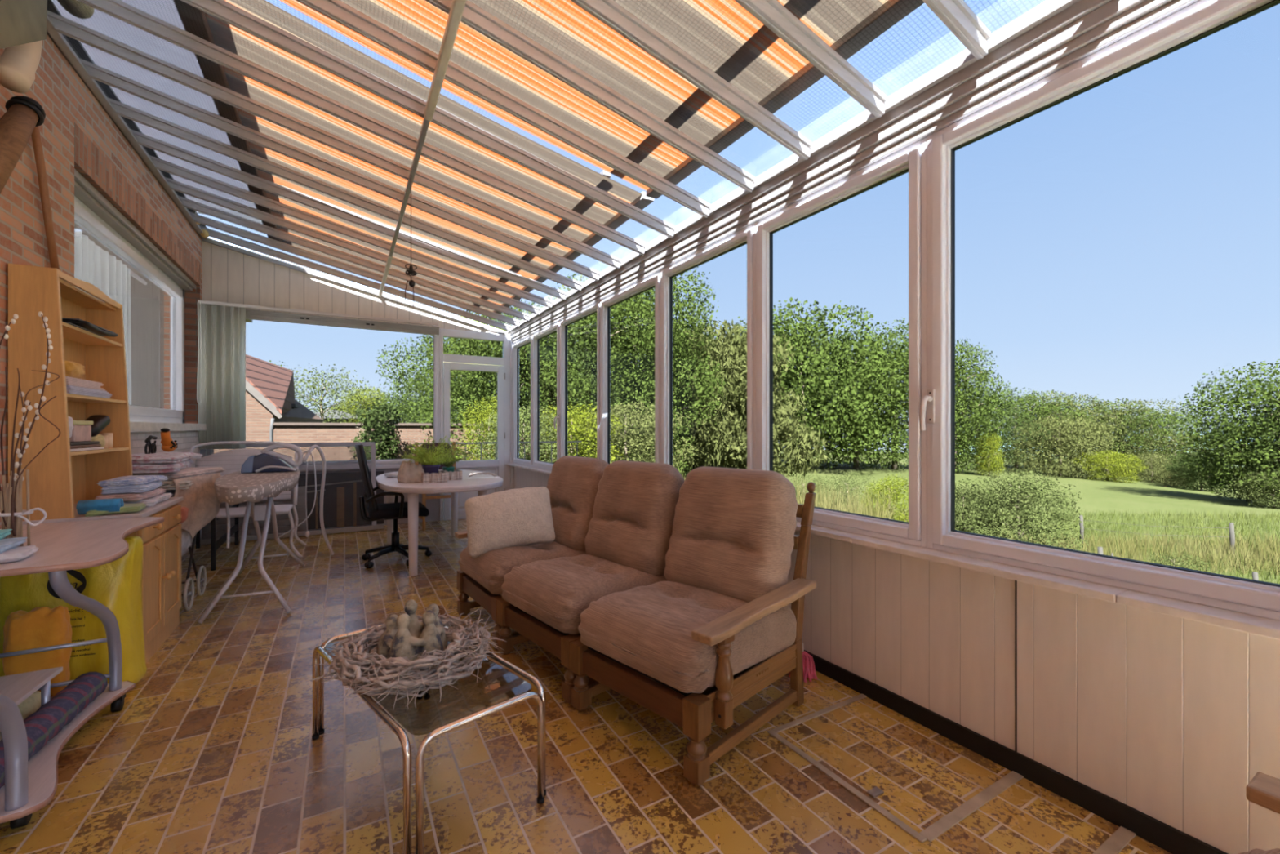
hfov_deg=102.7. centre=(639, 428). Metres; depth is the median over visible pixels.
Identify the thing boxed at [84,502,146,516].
folded cloth
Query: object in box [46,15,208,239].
trim
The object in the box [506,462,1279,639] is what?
windowsill
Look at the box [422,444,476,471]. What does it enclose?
plant pot
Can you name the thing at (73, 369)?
crumpled bag
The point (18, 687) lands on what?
shelf
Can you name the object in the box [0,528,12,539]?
folded cloth
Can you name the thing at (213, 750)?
floor
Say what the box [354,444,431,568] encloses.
office chair
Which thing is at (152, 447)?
figurine
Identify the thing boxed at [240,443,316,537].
iron
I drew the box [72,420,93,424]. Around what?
lid
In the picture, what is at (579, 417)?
window
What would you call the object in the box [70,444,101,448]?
magazine
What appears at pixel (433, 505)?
wall
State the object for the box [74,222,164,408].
wall
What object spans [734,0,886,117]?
trim
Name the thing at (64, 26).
trim
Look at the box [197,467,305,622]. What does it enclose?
ironing board
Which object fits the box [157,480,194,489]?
quilt
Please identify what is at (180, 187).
trim
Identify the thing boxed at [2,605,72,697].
bag
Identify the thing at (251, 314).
trim
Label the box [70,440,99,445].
magazine
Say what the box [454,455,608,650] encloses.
seat
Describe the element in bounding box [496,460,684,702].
seat
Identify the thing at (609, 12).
trim
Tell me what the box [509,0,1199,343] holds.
roof beam
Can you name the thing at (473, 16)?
trim
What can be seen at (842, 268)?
window
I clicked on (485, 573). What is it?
seat cushion
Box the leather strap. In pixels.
[4,95,45,126]
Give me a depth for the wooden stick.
2.65 m
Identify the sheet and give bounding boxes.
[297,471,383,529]
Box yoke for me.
[0,102,38,194]
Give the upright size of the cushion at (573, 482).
0.626 m
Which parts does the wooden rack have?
rail, rail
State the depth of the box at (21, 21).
2.06 m
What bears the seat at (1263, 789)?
on the floor
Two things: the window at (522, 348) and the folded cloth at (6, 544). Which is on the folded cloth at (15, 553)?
the folded cloth at (6, 544)
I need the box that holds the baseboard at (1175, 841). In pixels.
[804,649,1228,853]
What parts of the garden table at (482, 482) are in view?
leg, leg, leg, leg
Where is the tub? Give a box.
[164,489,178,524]
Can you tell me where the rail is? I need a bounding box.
[88,239,146,284]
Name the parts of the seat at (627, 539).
leg, rail, leg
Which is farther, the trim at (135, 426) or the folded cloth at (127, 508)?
the trim at (135, 426)
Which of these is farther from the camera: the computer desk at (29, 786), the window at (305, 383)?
the window at (305, 383)
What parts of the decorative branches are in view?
stem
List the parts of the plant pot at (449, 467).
pot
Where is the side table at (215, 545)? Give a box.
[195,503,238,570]
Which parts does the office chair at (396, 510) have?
backrest, arm, armrest, arm, armrest, under seat, seat, arm, arm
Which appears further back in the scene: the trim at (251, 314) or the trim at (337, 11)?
the trim at (251, 314)
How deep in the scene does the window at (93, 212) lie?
4.40 m
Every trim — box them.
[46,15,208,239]
[47,10,620,269]
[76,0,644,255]
[79,57,599,280]
[107,97,581,291]
[129,421,206,431]
[130,128,565,300]
[148,155,552,307]
[164,177,540,315]
[177,195,529,321]
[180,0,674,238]
[189,211,519,326]
[199,225,511,331]
[201,238,505,334]
[245,309,439,335]
[295,0,710,217]
[299,465,399,471]
[378,253,392,297]
[389,118,430,257]
[423,0,466,120]
[425,0,755,192]
[506,0,1080,332]
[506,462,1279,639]
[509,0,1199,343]
[510,338,514,488]
[569,0,811,159]
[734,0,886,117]
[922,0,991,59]
[1014,580,1017,751]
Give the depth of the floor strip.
1.54 m
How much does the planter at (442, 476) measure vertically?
0.092 m
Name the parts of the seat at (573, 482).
armrest, leg, rail, leg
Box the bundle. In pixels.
[468,472,497,476]
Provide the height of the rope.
0.710 m
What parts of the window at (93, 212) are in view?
shutter rail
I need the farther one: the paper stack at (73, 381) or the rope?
the rope
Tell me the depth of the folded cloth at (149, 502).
2.89 m
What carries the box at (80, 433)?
on the magazine at (72, 443)
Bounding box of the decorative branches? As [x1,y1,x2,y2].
[0,311,60,546]
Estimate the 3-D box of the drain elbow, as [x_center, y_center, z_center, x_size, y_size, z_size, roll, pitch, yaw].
[-2.804,-1.665,2.302,0.117,0.295,0.173,0,0,-16]
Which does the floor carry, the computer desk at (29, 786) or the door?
the computer desk at (29, 786)
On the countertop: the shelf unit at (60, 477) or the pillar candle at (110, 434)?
the shelf unit at (60, 477)
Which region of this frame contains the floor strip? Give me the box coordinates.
[1092,826,1135,853]
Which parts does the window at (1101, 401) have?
lever, handle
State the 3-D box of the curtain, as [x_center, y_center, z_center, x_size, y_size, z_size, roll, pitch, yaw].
[-4.105,-0.765,3.750,0.083,1.330,2.000,0,0,-30]
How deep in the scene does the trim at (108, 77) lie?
3.60 m
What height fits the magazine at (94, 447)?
0.014 m
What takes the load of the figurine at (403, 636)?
on the coffee table at (498, 689)
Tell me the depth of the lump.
5.51 m
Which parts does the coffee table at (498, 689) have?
leg frame, leg frame, glass, leg frame, leg frame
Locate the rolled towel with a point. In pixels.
(104, 504)
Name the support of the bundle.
on the garden table at (482, 482)
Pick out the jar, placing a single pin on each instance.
(100, 437)
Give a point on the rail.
(133, 274)
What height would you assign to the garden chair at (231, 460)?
1.115 m
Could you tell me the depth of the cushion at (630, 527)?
2.87 m
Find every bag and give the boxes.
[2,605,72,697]
[64,360,85,378]
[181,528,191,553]
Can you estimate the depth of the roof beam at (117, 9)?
2.96 m
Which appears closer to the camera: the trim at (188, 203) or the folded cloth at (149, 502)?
the folded cloth at (149, 502)
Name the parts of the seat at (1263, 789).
armrest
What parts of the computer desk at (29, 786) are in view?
tube leg, shelf post, cross rail, cross rail, tube leg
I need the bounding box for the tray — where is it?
[62,319,117,337]
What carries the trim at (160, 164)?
attached to the wall at (77, 132)
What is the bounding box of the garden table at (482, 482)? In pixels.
[375,469,502,576]
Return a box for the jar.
[86,434,105,446]
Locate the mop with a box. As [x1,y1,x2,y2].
[788,642,817,682]
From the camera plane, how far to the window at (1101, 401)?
1.63 m
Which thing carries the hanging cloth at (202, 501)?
hanging from the quilt at (167, 484)
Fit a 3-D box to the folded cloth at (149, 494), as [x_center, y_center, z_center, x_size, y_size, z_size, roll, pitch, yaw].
[-2.897,0.380,2.922,0.209,0.045,0.415,0,0,-30]
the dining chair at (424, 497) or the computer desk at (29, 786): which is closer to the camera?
the computer desk at (29, 786)
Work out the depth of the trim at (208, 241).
6.34 m
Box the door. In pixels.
[440,328,510,520]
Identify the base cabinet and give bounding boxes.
[22,496,183,663]
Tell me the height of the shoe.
0.124 m
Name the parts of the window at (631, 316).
pane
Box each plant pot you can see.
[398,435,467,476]
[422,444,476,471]
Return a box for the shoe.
[81,414,110,436]
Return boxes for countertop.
[22,496,183,524]
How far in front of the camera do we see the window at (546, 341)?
6.29 m
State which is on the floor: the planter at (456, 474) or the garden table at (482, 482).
the garden table at (482, 482)
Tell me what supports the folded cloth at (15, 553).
on the computer desk at (29, 786)
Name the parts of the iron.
water tank, sole trim, handle, power cord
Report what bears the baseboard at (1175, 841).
attached to the wall at (1171, 718)
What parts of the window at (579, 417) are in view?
lever, pane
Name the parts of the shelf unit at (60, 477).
panel, panel, crest rail, panel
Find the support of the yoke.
attached to the wall at (77, 132)
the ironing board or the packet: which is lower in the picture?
the packet
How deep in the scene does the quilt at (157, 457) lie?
3.34 m
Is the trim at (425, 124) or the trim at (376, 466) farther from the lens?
the trim at (376, 466)
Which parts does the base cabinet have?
drawer, door, door frame, knob, knob, door, knob, drawer, door frame, knob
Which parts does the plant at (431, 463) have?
pot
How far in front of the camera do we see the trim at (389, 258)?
5.61 m
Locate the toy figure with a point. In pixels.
(168, 445)
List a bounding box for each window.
[74,168,195,422]
[206,319,439,465]
[513,333,533,466]
[533,320,559,471]
[553,300,600,458]
[600,270,661,463]
[661,222,755,480]
[755,137,927,547]
[919,0,1279,620]
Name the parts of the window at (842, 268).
pane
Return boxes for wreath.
[309,608,506,710]
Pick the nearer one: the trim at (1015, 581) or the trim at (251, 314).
the trim at (1015, 581)
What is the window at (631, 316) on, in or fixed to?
in the wall at (1171, 718)
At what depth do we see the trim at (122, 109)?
3.98 m
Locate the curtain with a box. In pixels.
[74,228,131,404]
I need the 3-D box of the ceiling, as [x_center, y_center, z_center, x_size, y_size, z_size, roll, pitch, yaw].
[-0.773,-1.797,2.129,3.530,0.775,10.360,0,0,-30]
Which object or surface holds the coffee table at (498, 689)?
on the floor
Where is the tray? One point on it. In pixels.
(84, 324)
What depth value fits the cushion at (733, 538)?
2.37 m
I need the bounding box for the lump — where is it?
[200,229,208,237]
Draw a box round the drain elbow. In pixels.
[0,40,42,93]
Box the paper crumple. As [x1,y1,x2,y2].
[68,416,74,438]
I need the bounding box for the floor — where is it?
[0,519,1172,853]
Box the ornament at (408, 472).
[396,460,424,483]
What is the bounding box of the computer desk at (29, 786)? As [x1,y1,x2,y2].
[0,516,164,828]
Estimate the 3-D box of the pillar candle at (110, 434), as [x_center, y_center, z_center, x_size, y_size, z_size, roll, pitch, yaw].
[-3.157,0.073,3.027,0.056,0.090,0.056,0,0,-30]
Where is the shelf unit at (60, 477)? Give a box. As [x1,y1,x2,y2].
[8,262,133,520]
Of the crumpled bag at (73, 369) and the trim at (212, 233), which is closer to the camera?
the crumpled bag at (73, 369)
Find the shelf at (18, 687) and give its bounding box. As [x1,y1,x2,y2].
[0,666,62,705]
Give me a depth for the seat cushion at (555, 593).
2.60 m
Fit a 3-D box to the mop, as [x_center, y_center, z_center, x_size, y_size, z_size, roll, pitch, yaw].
[0.795,1.174,2.583,0.132,0.147,0.178,0,0,-30]
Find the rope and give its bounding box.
[305,461,310,537]
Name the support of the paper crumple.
on the magazine at (72, 443)
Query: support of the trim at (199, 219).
attached to the wall at (77, 132)
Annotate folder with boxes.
[62,317,115,336]
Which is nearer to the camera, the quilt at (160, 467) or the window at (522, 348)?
the quilt at (160, 467)
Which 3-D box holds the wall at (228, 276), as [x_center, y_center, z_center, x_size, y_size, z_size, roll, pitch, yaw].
[-3.384,-1.745,6.591,3.510,0.790,0.080,0,0,-30]
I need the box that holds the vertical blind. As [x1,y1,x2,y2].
[196,299,439,448]
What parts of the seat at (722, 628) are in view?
leg, rail, leg, rail, armrest, rail, rail, post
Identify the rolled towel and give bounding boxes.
[75,497,124,515]
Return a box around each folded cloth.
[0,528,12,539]
[0,537,27,553]
[0,545,38,562]
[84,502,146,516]
[94,488,166,502]
[124,493,172,506]
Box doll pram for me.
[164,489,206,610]
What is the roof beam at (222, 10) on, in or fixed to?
attached to the wall at (77, 132)
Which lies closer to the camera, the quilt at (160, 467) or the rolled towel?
the rolled towel
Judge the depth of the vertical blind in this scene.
5.63 m
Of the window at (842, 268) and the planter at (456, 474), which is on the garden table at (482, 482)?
the planter at (456, 474)
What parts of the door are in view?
transom pane, pane, panel moulding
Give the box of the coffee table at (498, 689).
[311,623,546,853]
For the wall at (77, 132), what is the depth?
3.01 m
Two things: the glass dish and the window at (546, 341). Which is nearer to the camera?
the glass dish
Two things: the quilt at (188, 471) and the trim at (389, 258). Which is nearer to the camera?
the quilt at (188, 471)
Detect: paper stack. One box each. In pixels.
[65,376,105,390]
[66,385,112,398]
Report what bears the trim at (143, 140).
attached to the wall at (77, 132)
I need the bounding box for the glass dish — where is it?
[384,472,397,477]
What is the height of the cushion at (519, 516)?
0.416 m
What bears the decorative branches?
on the computer desk at (29, 786)
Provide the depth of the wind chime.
3.41 m
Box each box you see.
[0,0,47,48]
[69,424,91,441]
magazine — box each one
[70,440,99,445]
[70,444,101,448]
[70,446,104,452]
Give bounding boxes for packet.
[0,690,40,731]
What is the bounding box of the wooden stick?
[31,125,59,269]
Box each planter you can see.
[421,470,447,483]
[441,469,462,479]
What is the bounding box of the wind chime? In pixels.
[404,174,417,306]
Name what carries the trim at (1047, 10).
attached to the wall at (228, 276)
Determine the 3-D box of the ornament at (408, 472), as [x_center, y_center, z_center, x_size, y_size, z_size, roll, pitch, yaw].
[-2.085,0.392,4.663,0.232,0.185,0.270,0,0,-30]
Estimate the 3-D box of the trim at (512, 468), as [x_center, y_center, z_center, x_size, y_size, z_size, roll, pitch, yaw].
[-1.849,-0.050,7.397,0.045,2.600,0.060,0,0,-30]
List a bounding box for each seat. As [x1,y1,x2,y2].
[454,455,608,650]
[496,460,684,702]
[569,466,816,785]
[1238,771,1279,853]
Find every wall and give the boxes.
[0,34,201,556]
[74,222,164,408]
[201,237,509,334]
[201,467,439,539]
[514,466,1279,853]
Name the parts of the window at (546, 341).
pane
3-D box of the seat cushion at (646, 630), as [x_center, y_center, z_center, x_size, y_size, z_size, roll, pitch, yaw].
[0.216,0.867,2.283,0.773,0.253,0.690,0,0,-44]
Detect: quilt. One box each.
[131,451,202,463]
[132,459,194,473]
[133,466,226,479]
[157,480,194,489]
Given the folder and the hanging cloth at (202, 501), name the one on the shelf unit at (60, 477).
the folder
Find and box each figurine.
[144,435,157,453]
[376,599,447,674]
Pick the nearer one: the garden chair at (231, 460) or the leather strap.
the leather strap
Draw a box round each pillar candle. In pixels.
[99,432,112,448]
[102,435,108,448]
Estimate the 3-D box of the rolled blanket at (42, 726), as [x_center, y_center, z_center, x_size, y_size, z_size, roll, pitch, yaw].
[-2.163,1.092,1.828,0.122,0.120,0.794,0,0,-28]
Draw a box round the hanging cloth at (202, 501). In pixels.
[172,472,221,538]
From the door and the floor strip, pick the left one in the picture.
the door
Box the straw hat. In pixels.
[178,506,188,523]
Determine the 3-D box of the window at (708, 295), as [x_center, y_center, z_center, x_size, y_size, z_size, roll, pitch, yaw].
[0.452,-0.359,3.503,0.094,1.722,1.045,0,0,-30]
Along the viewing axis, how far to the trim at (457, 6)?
2.31 m
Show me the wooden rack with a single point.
(340, 491)
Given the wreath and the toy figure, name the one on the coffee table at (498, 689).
the wreath
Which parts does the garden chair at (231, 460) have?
panel, frame, seat, leg, leg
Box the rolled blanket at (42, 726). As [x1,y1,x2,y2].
[0,671,107,787]
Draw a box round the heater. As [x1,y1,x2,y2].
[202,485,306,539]
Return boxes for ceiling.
[47,0,1048,326]
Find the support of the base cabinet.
on the floor
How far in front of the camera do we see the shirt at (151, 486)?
2.79 m
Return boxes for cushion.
[458,540,586,595]
[464,486,555,557]
[501,554,667,634]
[546,455,608,551]
[577,580,796,693]
[584,460,684,575]
[664,466,797,602]
[1238,848,1279,853]
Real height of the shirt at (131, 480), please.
0.043 m
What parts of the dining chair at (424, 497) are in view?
leg, leg, leg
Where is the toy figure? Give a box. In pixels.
[160,427,177,451]
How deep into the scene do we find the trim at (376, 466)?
6.54 m
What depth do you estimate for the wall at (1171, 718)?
1.71 m
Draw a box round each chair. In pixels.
[181,440,306,558]
[302,444,333,555]
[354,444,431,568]
[414,441,458,530]
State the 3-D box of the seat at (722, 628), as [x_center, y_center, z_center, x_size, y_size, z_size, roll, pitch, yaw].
[0.281,0.725,2.322,0.920,1.049,0.796,0,0,-45]
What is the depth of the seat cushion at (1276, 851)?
0.95 m
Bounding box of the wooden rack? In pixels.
[302,479,371,528]
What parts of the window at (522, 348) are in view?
pane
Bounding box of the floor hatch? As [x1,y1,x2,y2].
[767,693,1023,843]
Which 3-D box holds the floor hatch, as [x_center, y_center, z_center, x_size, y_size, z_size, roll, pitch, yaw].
[0.948,1.246,1.968,0.599,0.008,0.660,0,0,-30]

